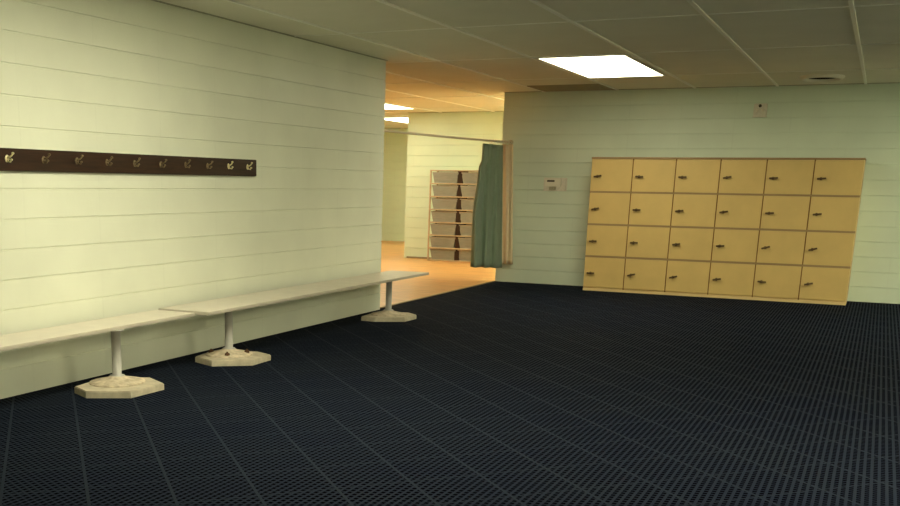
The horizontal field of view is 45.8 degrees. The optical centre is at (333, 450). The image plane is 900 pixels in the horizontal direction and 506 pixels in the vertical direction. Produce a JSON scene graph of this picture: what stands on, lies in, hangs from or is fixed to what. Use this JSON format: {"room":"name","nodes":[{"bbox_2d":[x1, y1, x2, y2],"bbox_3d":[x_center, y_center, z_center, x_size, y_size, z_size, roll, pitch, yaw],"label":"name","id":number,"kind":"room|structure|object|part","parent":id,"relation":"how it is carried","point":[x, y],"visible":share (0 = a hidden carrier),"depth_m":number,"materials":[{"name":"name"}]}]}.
{"room":"locker room","nodes":[
{"label":"locker room","id":0,"kind":"room"},
{"bbox_2d":[0,0,385,398],"bbox_3d":[-2.581,-1.556,6.216,0.200,2.750,13.496,8,16,26],"label":"wall","id":1,"kind":"structure","parent":0,"point":[145,77],"depth_m":8.43,"materials":[{"name":"beige paint"}]},
{"bbox_2d":[0,148,255,175],"bbox_3d":[-1.591,-2.117,7.764,0.078,0.143,4.012,8,16,26],"label":"rail","id":2,"kind":"object","parent":1,"relation":"attached to","point":[11,159],"visible":1,"depth_m":7.77,"materials":[{"name":"brown wood"}]},
{"bbox_2d":[380,281,494,307],"bbox_3d":[1.480,-2.137,14.275,0.035,0.008,4.361,8,16,26],"label":"trim","id":3,"kind":"structure","parent":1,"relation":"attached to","point":[490,281],"depth_m":14.04,"materials":[{"name":"brown wood"}]},
{"bbox_2d":[384,129,512,143],"bbox_3d":[1.542,-4.094,13.758,0.076,0.098,4.389,9,16,28],"label":"curtain rod","id":4,"kind":"object","parent":1,"relation":"attached to","point":[385,130],"visible":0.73,"depth_m":13.51,"materials":[{"name":"gold metal"}]},
{"bbox_2d":[470,139,512,267],"bbox_3d":[2.350,-3.599,15.468,0.270,1.842,0.807,12,18,38],"label":"curtain","id":5,"kind":"object","parent":4,"relation":"hanging from","point":[492,220],"visible":1,"depth_m":15.55,"materials":[{"name":"green fabric"}]},
{"bbox_2d":[382,128,407,240],"bbox_3d":[1.294,-6.740,26.764,6.340,2.750,0.200,8,16,26],"label":"wall","id":6,"kind":"structure","parent":0,"point":[395,144],"depth_m":26.54,"materials":[{"name":"beige paint"}]},
{"bbox_2d":[380,241,495,306],"bbox_3d":[-2.645,-2.114,14.084,11.500,0.060,27.300,8,16,26],"label":"floor","id":7,"kind":"structure","parent":0,"point":[444,276],"depth_m":17.14,"materials":[{"name":"orange tile"}]},
{"bbox_2d":[427,170,477,261],"bbox_3d":[2.416,-4.456,20.029,1.170,1.684,0.384,8,16,26],"label":"rack","id":8,"kind":"object","parent":7,"relation":"on","point":[459,183],"visible":0.41,"depth_m":19.95,"materials":[{"name":"brown wood"}]},
{"bbox_3d":[1.828,-4.491,20.134,0.022,1.684,0.040,8,16,26],"label":"post","id":9,"kind":"part","parent":8,"relation":"part of","materials":[{"name":"brown wood"}]},
{"bbox_2d":[430,236,455,247],"bbox_3d":[2.146,-4.016,20.274,0.524,0.200,0.330,8,16,26],"label":"storage bin","id":10,"kind":"object","parent":8,"relation":"on","point":[436,241],"visible":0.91,"depth_m":20.14,"materials":[{"name":"beige plastic"}]},
{"bbox_2d":[430,223,455,234],"bbox_3d":[2.151,-4.245,20.206,0.524,0.200,0.330,8,16,26],"label":"storage bin","id":11,"kind":"object","parent":8,"relation":"on","point":[436,228],"visible":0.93,"depth_m":20.07,"materials":[{"name":"beige plastic"}]},
{"bbox_2d":[430,248,455,259],"bbox_3d":[2.156,-3.796,20.331,0.524,0.200,0.330,8,16,26],"label":"storage bin","id":12,"kind":"object","parent":8,"relation":"on","point":[442,254],"visible":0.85,"depth_m":20.20,"materials":[{"name":"beige plastic"}]},
{"bbox_2d":[431,211,456,221],"bbox_3d":[2.163,-4.480,20.161,0.524,0.200,0.330,8,16,26],"label":"storage bin","id":13,"kind":"object","parent":8,"relation":"on","point":[437,216],"visible":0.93,"depth_m":20.03,"materials":[{"name":"beige plastic"}]},
{"bbox_2d":[431,198,457,208],"bbox_3d":[2.164,-4.710,20.097,0.524,0.200,0.330,8,16,26],"label":"storage bin","id":14,"kind":"object","parent":8,"relation":"on","point":[438,203],"visible":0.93,"depth_m":19.96,"materials":[{"name":"beige plastic"}]},
{"bbox_2d":[432,185,457,195],"bbox_3d":[2.172,-4.941,20.033,0.524,0.200,0.330,8,16,26],"label":"storage bin","id":15,"kind":"object","parent":8,"relation":"on","point":[438,190],"visible":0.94,"depth_m":19.90,"materials":[{"name":"beige plastic"}]},
{"bbox_2d":[432,172,458,182],"bbox_3d":[2.173,-5.173,19.979,0.524,0.200,0.330,8,16,26],"label":"storage bin","id":16,"kind":"object","parent":8,"relation":"on","point":[439,177],"visible":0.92,"depth_m":19.84,"materials":[{"name":"beige plastic"}]},
{"bbox_2d":[427,247,470,249],"bbox_3d":[2.407,-3.872,20.177,1.168,0.022,0.382,8,16,26],"label":"shelf","id":17,"kind":"object","parent":8,"relation":"attached to","point":[456,248],"depth_m":20.07,"materials":[{"name":"brown wood"}]},
{"bbox_2d":[427,258,470,261],"bbox_3d":[2.404,-3.653,20.233,1.168,0.022,0.382,8,16,26],"label":"shelf","id":18,"kind":"object","parent":8,"relation":"attached to","point":[455,259],"depth_m":20.10,"materials":[{"name":"brown wood"}]},
{"bbox_2d":[428,221,471,223],"bbox_3d":[2.414,-4.335,20.059,1.168,0.022,0.382,8,16,26],"label":"shelf","id":19,"kind":"object","parent":8,"relation":"attached to","point":[457,222],"depth_m":19.94,"materials":[{"name":"brown wood"}]},
{"bbox_2d":[428,234,471,236],"bbox_3d":[2.411,-4.104,20.118,1.168,0.022,0.382,8,16,26],"label":"shelf","id":20,"kind":"object","parent":8,"relation":"attached to","point":[456,235],"depth_m":19.99,"materials":[{"name":"brown wood"}]},
{"bbox_2d":[429,209,472,210],"bbox_3d":[2.417,-4.567,20.000,1.168,0.022,0.382,8,16,26],"label":"shelf","id":21,"kind":"object","parent":8,"relation":"attached to","point":[429,209],"depth_m":19.89,"materials":[{"name":"brown wood"}]},
{"bbox_2d":[429,196,474,197],"bbox_3d":[2.421,-4.798,19.941,1.168,0.022,0.382,8,16,26],"label":"shelf","id":22,"kind":"object","parent":8,"relation":"attached to","point":[429,196],"depth_m":19.83,"materials":[{"name":"brown wood"}]},
{"bbox_2d":[430,183,476,184],"bbox_3d":[2.424,-5.030,19.882,1.168,0.022,0.382,8,16,26],"label":"shelf","id":23,"kind":"object","parent":8,"relation":"attached to","point":[430,183],"depth_m":19.74,"materials":[{"name":"brown wood"}]},
{"bbox_2d":[430,170,477,171],"bbox_3d":[2.428,-5.261,19.823,1.168,0.022,0.382,8,16,26],"label":"shelf","id":24,"kind":"object","parent":8,"relation":"attached to","point":[430,170],"depth_m":19.71,"materials":[{"name":"brown wood"}]},
{"bbox_3d":[2.422,-4.457,20.034,0.090,1.644,0.330,8,16,26],"label":"panel","id":25,"kind":"part","parent":8,"relation":"part of","materials":[{"name":"brown wood"}]},
{"bbox_2d":[458,250,470,260],"bbox_3d":[2.660,-3.727,20.090,0.524,0.200,0.330,8,16,26],"label":"storage bin","id":26,"kind":"object","parent":8,"relation":"on","point":[464,255],"visible":0.49,"depth_m":20.01,"materials":[{"name":"beige plastic"}]},
{"bbox_2d":[458,237,471,248],"bbox_3d":[2.663,-3.943,20.016,0.524,0.200,0.330,8,16,26],"label":"storage bin","id":27,"kind":"object","parent":8,"relation":"on","point":[465,243],"visible":0.38,"depth_m":19.94,"materials":[{"name":"beige plastic"}]},
{"bbox_2d":[459,224,471,235],"bbox_3d":[2.670,-4.177,19.968,0.524,0.200,0.330,8,16,26],"label":"storage bin","id":28,"kind":"object","parent":8,"relation":"on","point":[465,230],"visible":0.47,"depth_m":19.89,"materials":[{"name":"beige plastic"}]},
{"bbox_2d":[459,211,472,222],"bbox_3d":[2.668,-4.409,19.911,0.524,0.200,0.330,8,16,26],"label":"storage bin","id":29,"kind":"object","parent":8,"relation":"on","point":[466,217],"visible":0.49,"depth_m":19.83,"materials":[{"name":"beige plastic"}]},
{"bbox_2d":[460,199,473,209],"bbox_3d":[2.675,-4.641,19.853,0.524,0.200,0.330,8,16,26],"label":"storage bin","id":30,"kind":"object","parent":8,"relation":"on","point":[466,204],"visible":0.55,"depth_m":19.77,"materials":[{"name":"beige plastic"}]},
{"bbox_2d":[460,186,475,196],"bbox_3d":[2.674,-4.868,19.779,0.524,0.200,0.330,8,16,26],"label":"storage bin","id":31,"kind":"object","parent":8,"relation":"on","point":[467,191],"visible":0.56,"depth_m":19.69,"materials":[{"name":"beige plastic"}]},
{"bbox_2d":[461,172,477,183],"bbox_3d":[2.689,-5.102,19.731,0.524,0.200,0.330,8,16,26],"label":"storage bin","id":32,"kind":"object","parent":8,"relation":"on","point":[468,177],"visible":0.56,"depth_m":19.63,"materials":[{"name":"beige plastic"}]},
{"bbox_2d":[0,281,899,505],"bbox_3d":[2.779,-0.053,6.318,9.755,0.060,17.876,8,16,26],"label":"floor","id":33,"kind":"structure","parent":0,"point":[497,393],"depth_m":6.72,"materials":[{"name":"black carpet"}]},
{"bbox_2d":[0,310,194,397],"bbox_3d":[-2.610,-0.151,5.369,0.635,0.445,6.600,8,16,26],"label":"bench","id":34,"kind":"object","parent":33,"relation":"on","point":[116,385],"visible":1,"depth_m":7.31,"materials":[{"name":"laminate"}]},
{"bbox_3d":[-2.725,-0.371,5.374,0.370,0.024,6.600,8,16,26],"label":"seat","id":35,"kind":"part","parent":34,"relation":"part of","materials":[{"name":"laminate"}]},
{"bbox_3d":[-1.524,-0.680,7.402,0.110,0.346,0.110,8,16,26],"label":"post","id":36,"kind":"part","parent":34,"relation":"part of","materials":[{"name":"metal"}]},
{"bbox_2d":[158,270,428,366],"bbox_3d":[-0.079,-1.349,10.190,0.635,0.455,4.530,8,16,26],"label":"bench","id":37,"kind":"object","parent":33,"relation":"on","point":[229,355],"visible":0.99,"depth_m":9.13,"materials":[{"name":"laminate"}]},
{"bbox_3d":[-0.861,-0.998,8.670,0.110,0.354,0.110,8,16,26],"label":"post","id":38,"kind":"part","parent":37,"relation":"part of","materials":[{"name":"metal"}]},
{"bbox_3d":[-0.147,-1.567,10.172,0.475,0.026,4.530,8,16,26],"label":"seat","id":39,"kind":"part","parent":37,"relation":"part of","materials":[{"name":"laminate"}]},
{"bbox_3d":[0.600,-1.687,11.455,0.110,0.354,0.110,8,16,26],"label":"post","id":40,"kind":"part","parent":37,"relation":"part of","materials":[{"name":"metal"}]},
{"bbox_2d":[583,157,865,304],"bbox_3d":[5.184,-3.015,14.264,3.392,1.820,0.665,8,16,26],"label":"lockers","id":41,"kind":"object","parent":33,"relation":"on","point":[762,229],"visible":1,"depth_m":13.96,"materials":[{"name":"brown wood"}]},
{"bbox_3d":[3.791,-2.499,14.798,0.551,0.412,0.017,8,16,26],"label":"door","id":42,"kind":"part","parent":41,"relation":"part of","materials":[{"name":"laminate"}]},
{"bbox_3d":[3.798,-2.925,14.690,0.551,0.412,0.017,8,16,26],"label":"door","id":43,"kind":"part","parent":41,"relation":"part of","materials":[{"name":"laminate"}]},
{"bbox_3d":[3.804,-3.350,14.581,0.551,0.412,0.017,8,16,26],"label":"door","id":44,"kind":"part","parent":41,"relation":"part of","materials":[{"name":"laminate"}]},
{"bbox_3d":[3.810,-3.776,14.473,0.551,0.412,0.017,8,16,26],"label":"door","id":45,"kind":"part","parent":41,"relation":"part of","materials":[{"name":"laminate"}]},
{"bbox_3d":[4.295,-2.429,14.553,0.551,0.412,0.017,8,16,26],"label":"door","id":46,"kind":"part","parent":41,"relation":"part of","materials":[{"name":"laminate"}]},
{"bbox_3d":[4.301,-2.854,14.444,0.551,0.412,0.017,8,16,26],"label":"door","id":47,"kind":"part","parent":41,"relation":"part of","materials":[{"name":"laminate"}]},
{"bbox_3d":[4.307,-3.280,14.336,0.551,0.412,0.017,8,16,26],"label":"door","id":48,"kind":"part","parent":41,"relation":"part of","materials":[{"name":"laminate"}]},
{"bbox_3d":[4.313,-3.706,14.227,0.551,0.412,0.017,8,16,26],"label":"door","id":49,"kind":"part","parent":41,"relation":"part of","materials":[{"name":"laminate"}]},
{"bbox_3d":[4.798,-2.358,14.307,0.551,0.412,0.017,8,16,26],"label":"door","id":50,"kind":"part","parent":41,"relation":"part of","materials":[{"name":"laminate"}]},
{"bbox_3d":[4.804,-2.784,14.199,0.551,0.412,0.017,8,16,26],"label":"door","id":51,"kind":"part","parent":41,"relation":"part of","materials":[{"name":"laminate"}]},
{"bbox_3d":[4.810,-3.210,14.090,0.551,0.412,0.017,8,16,26],"label":"door","id":52,"kind":"part","parent":41,"relation":"part of","materials":[{"name":"laminate"}]},
{"bbox_3d":[4.817,-3.636,13.981,0.551,0.412,0.017,8,16,26],"label":"door","id":53,"kind":"part","parent":41,"relation":"part of","materials":[{"name":"laminate"}]},
{"bbox_3d":[5.207,-3.890,14.061,3.392,0.024,0.621,8,16,26],"label":"panel","id":54,"kind":"part","parent":41,"relation":"part of","materials":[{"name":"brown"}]},
{"bbox_3d":[5.301,-2.288,14.062,0.551,0.412,0.017,8,16,26],"label":"door","id":55,"kind":"part","parent":41,"relation":"part of","materials":[{"name":"laminate"}]},
{"bbox_3d":[5.307,-2.714,13.953,0.551,0.412,0.017,8,16,26],"label":"door","id":56,"kind":"part","parent":41,"relation":"part of","materials":[{"name":"laminate"}]},
{"bbox_3d":[5.314,-3.140,13.844,0.551,0.412,0.017,8,16,26],"label":"door","id":57,"kind":"part","parent":41,"relation":"part of","materials":[{"name":"laminate"}]},
{"bbox_3d":[5.320,-3.566,13.736,0.551,0.412,0.017,8,16,26],"label":"door","id":58,"kind":"part","parent":41,"relation":"part of","materials":[{"name":"laminate"}]},
{"bbox_3d":[5.804,-2.218,13.816,0.551,0.412,0.017,8,16,26],"label":"door","id":59,"kind":"part","parent":41,"relation":"part of","materials":[{"name":"laminate"}]},
{"bbox_3d":[5.811,-2.644,13.707,0.551,0.412,0.017,8,16,26],"label":"door","id":60,"kind":"part","parent":41,"relation":"part of","materials":[{"name":"laminate"}]},
{"bbox_3d":[5.817,-3.070,13.599,0.551,0.412,0.017,8,16,26],"label":"door","id":61,"kind":"part","parent":41,"relation":"part of","materials":[{"name":"laminate"}]},
{"bbox_3d":[5.823,-3.496,13.490,0.551,0.412,0.017,8,16,26],"label":"door","id":62,"kind":"part","parent":41,"relation":"part of","materials":[{"name":"laminate"}]},
{"bbox_3d":[6.307,-2.148,13.570,0.551,0.412,0.017,8,16,26],"label":"door","id":63,"kind":"part","parent":41,"relation":"part of","materials":[{"name":"laminate"}]},
{"bbox_3d":[6.314,-2.574,13.462,0.551,0.412,0.017,8,16,26],"label":"door","id":64,"kind":"part","parent":41,"relation":"part of","materials":[{"name":"laminate"}]},
{"bbox_3d":[6.320,-3.000,13.353,0.551,0.412,0.017,8,16,26],"label":"door","id":65,"kind":"part","parent":41,"relation":"part of","materials":[{"name":"laminate"}]},
{"bbox_3d":[6.326,-3.426,13.245,0.551,0.412,0.017,8,16,26],"label":"door","id":66,"kind":"part","parent":41,"relation":"part of","materials":[{"name":"laminate"}]},
{"bbox_2d":[404,111,503,257],"bbox_3d":[3.943,-4.853,19.517,5.560,2.750,0.200,8,16,26],"label":"wall","id":67,"kind":"structure","parent":0,"point":[425,154],"depth_m":20.22,"materials":[{"name":"beige paint"}]},
{"bbox_2d":[406,256,431,258],"bbox_3d":[1.707,-3.813,20.816,0.580,0.030,0.020,8,16,26],"label":"baseboard","id":68,"kind":"structure","parent":67,"relation":"attached to","point":[407,256],"depth_m":20.81,"materials":[{"name":"brown wood"}]},
{"bbox_2d":[158,0,899,127],"bbox_3d":[0.784,-4.384,11.731,19.500,0.100,27.700,8,16,26],"label":"ceiling","id":69,"kind":"structure","parent":0,"point":[876,24],"depth_m":9.62,"materials":[{"name":"tile"}]},
{"bbox_2d":[385,117,407,122],"bbox_3d":[1.747,-7.137,22.811,0.952,0.012,2.285,8,16,26],"label":"recessed light","id":70,"kind":"object","parent":69,"relation":"in","point":[397,119],"visible":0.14,"depth_m":22.41,"materials":[{"name":"white plastic"}]},
{"bbox_2d":[385,103,415,109],"bbox_3d":[0.555,-6.003,18.297,0.952,0.012,2.285,8,16,26],"label":"recessed light","id":71,"kind":"object","parent":69,"relation":"in","point":[387,106],"visible":0.3,"depth_m":18.81,"materials":[{"name":"white plastic"}]},
{"bbox_2d":[385,104,411,108],"bbox_3d":[0.555,-6.005,18.297,0.896,0.007,2.229,8,16,26],"label":"diffuser","id":72,"kind":"object","parent":71,"relation":"attached to","point":[387,106],"depth_m":18.80,"materials":[{"name":"white plastic"}]},
{"bbox_2d":[152,0,899,128],"bbox_3d":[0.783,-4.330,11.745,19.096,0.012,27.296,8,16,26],"label":"trim","id":73,"kind":"structure","parent":69,"relation":"attached to","point":[692,3],"depth_m":9.94,"materials":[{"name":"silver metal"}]},
{"bbox_2d":[527,84,613,91],"bbox_3d":[3.269,-5.015,14.574,1.000,0.010,0.860,8,16,26],"label":"ceiling vent","id":74,"kind":"object","parent":69,"relation":"in","point":[574,87],"visible":0.99,"depth_m":14.52,"materials":[{"name":"beige metal"}]},
{"bbox_2d":[532,85,609,90],"bbox_3d":[3.269,-5.014,14.574,0.940,0.006,0.780,8,16,26],"label":"grille","id":75,"kind":"object","parent":74,"relation":"attached to","point":[539,87],"depth_m":14.54,"materials":[{"name":"beige metal"}]},
{"bbox_2d":[535,54,665,77],"bbox_3d":[3.078,-4.353,11.970,0.952,0.012,2.285,8,16,26],"label":"recessed light","id":76,"kind":"object","parent":69,"relation":"in","point":[616,65],"visible":1,"depth_m":11.83,"materials":[{"name":"white plastic"}]},
{"bbox_2d":[800,74,844,81],"bbox_3d":[5.882,-4.485,12.704,0.500,0.038,0.760,8,16,26],"label":"ceiling vent","id":77,"kind":"object","parent":69,"relation":"in","point":[811,77],"visible":1,"depth_m":12.58,"materials":[{"name":"white metal"}]},
{"bbox_2d":[495,83,899,303],"bbox_3d":[6.887,-3.350,13.795,9.755,2.750,0.200,8,16,26],"label":"wall","id":78,"kind":"structure","parent":0,"point":[557,134],"depth_m":14.46,"materials":[{"name":"beige paint"}]},
{"bbox_2d":[543,178,566,190],"bbox_3d":[3.245,-3.892,15.417,0.344,0.174,0.055,8,16,26],"label":"thermostat","id":79,"kind":"object","parent":78,"relation":"attached to","point":[550,184],"visible":1,"depth_m":15.39,"materials":[{"name":"white plastic"}]},
{"bbox_2d":[752,103,767,117],"bbox_3d":[5.657,-4.515,13.993,0.176,0.175,0.071,8,16,26],"label":"alarm box","id":80,"kind":"object","parent":78,"relation":"attached to","point":[760,110],"visible":1,"depth_m":13.97,"materials":[{"name":"white plastic"}]}
]}

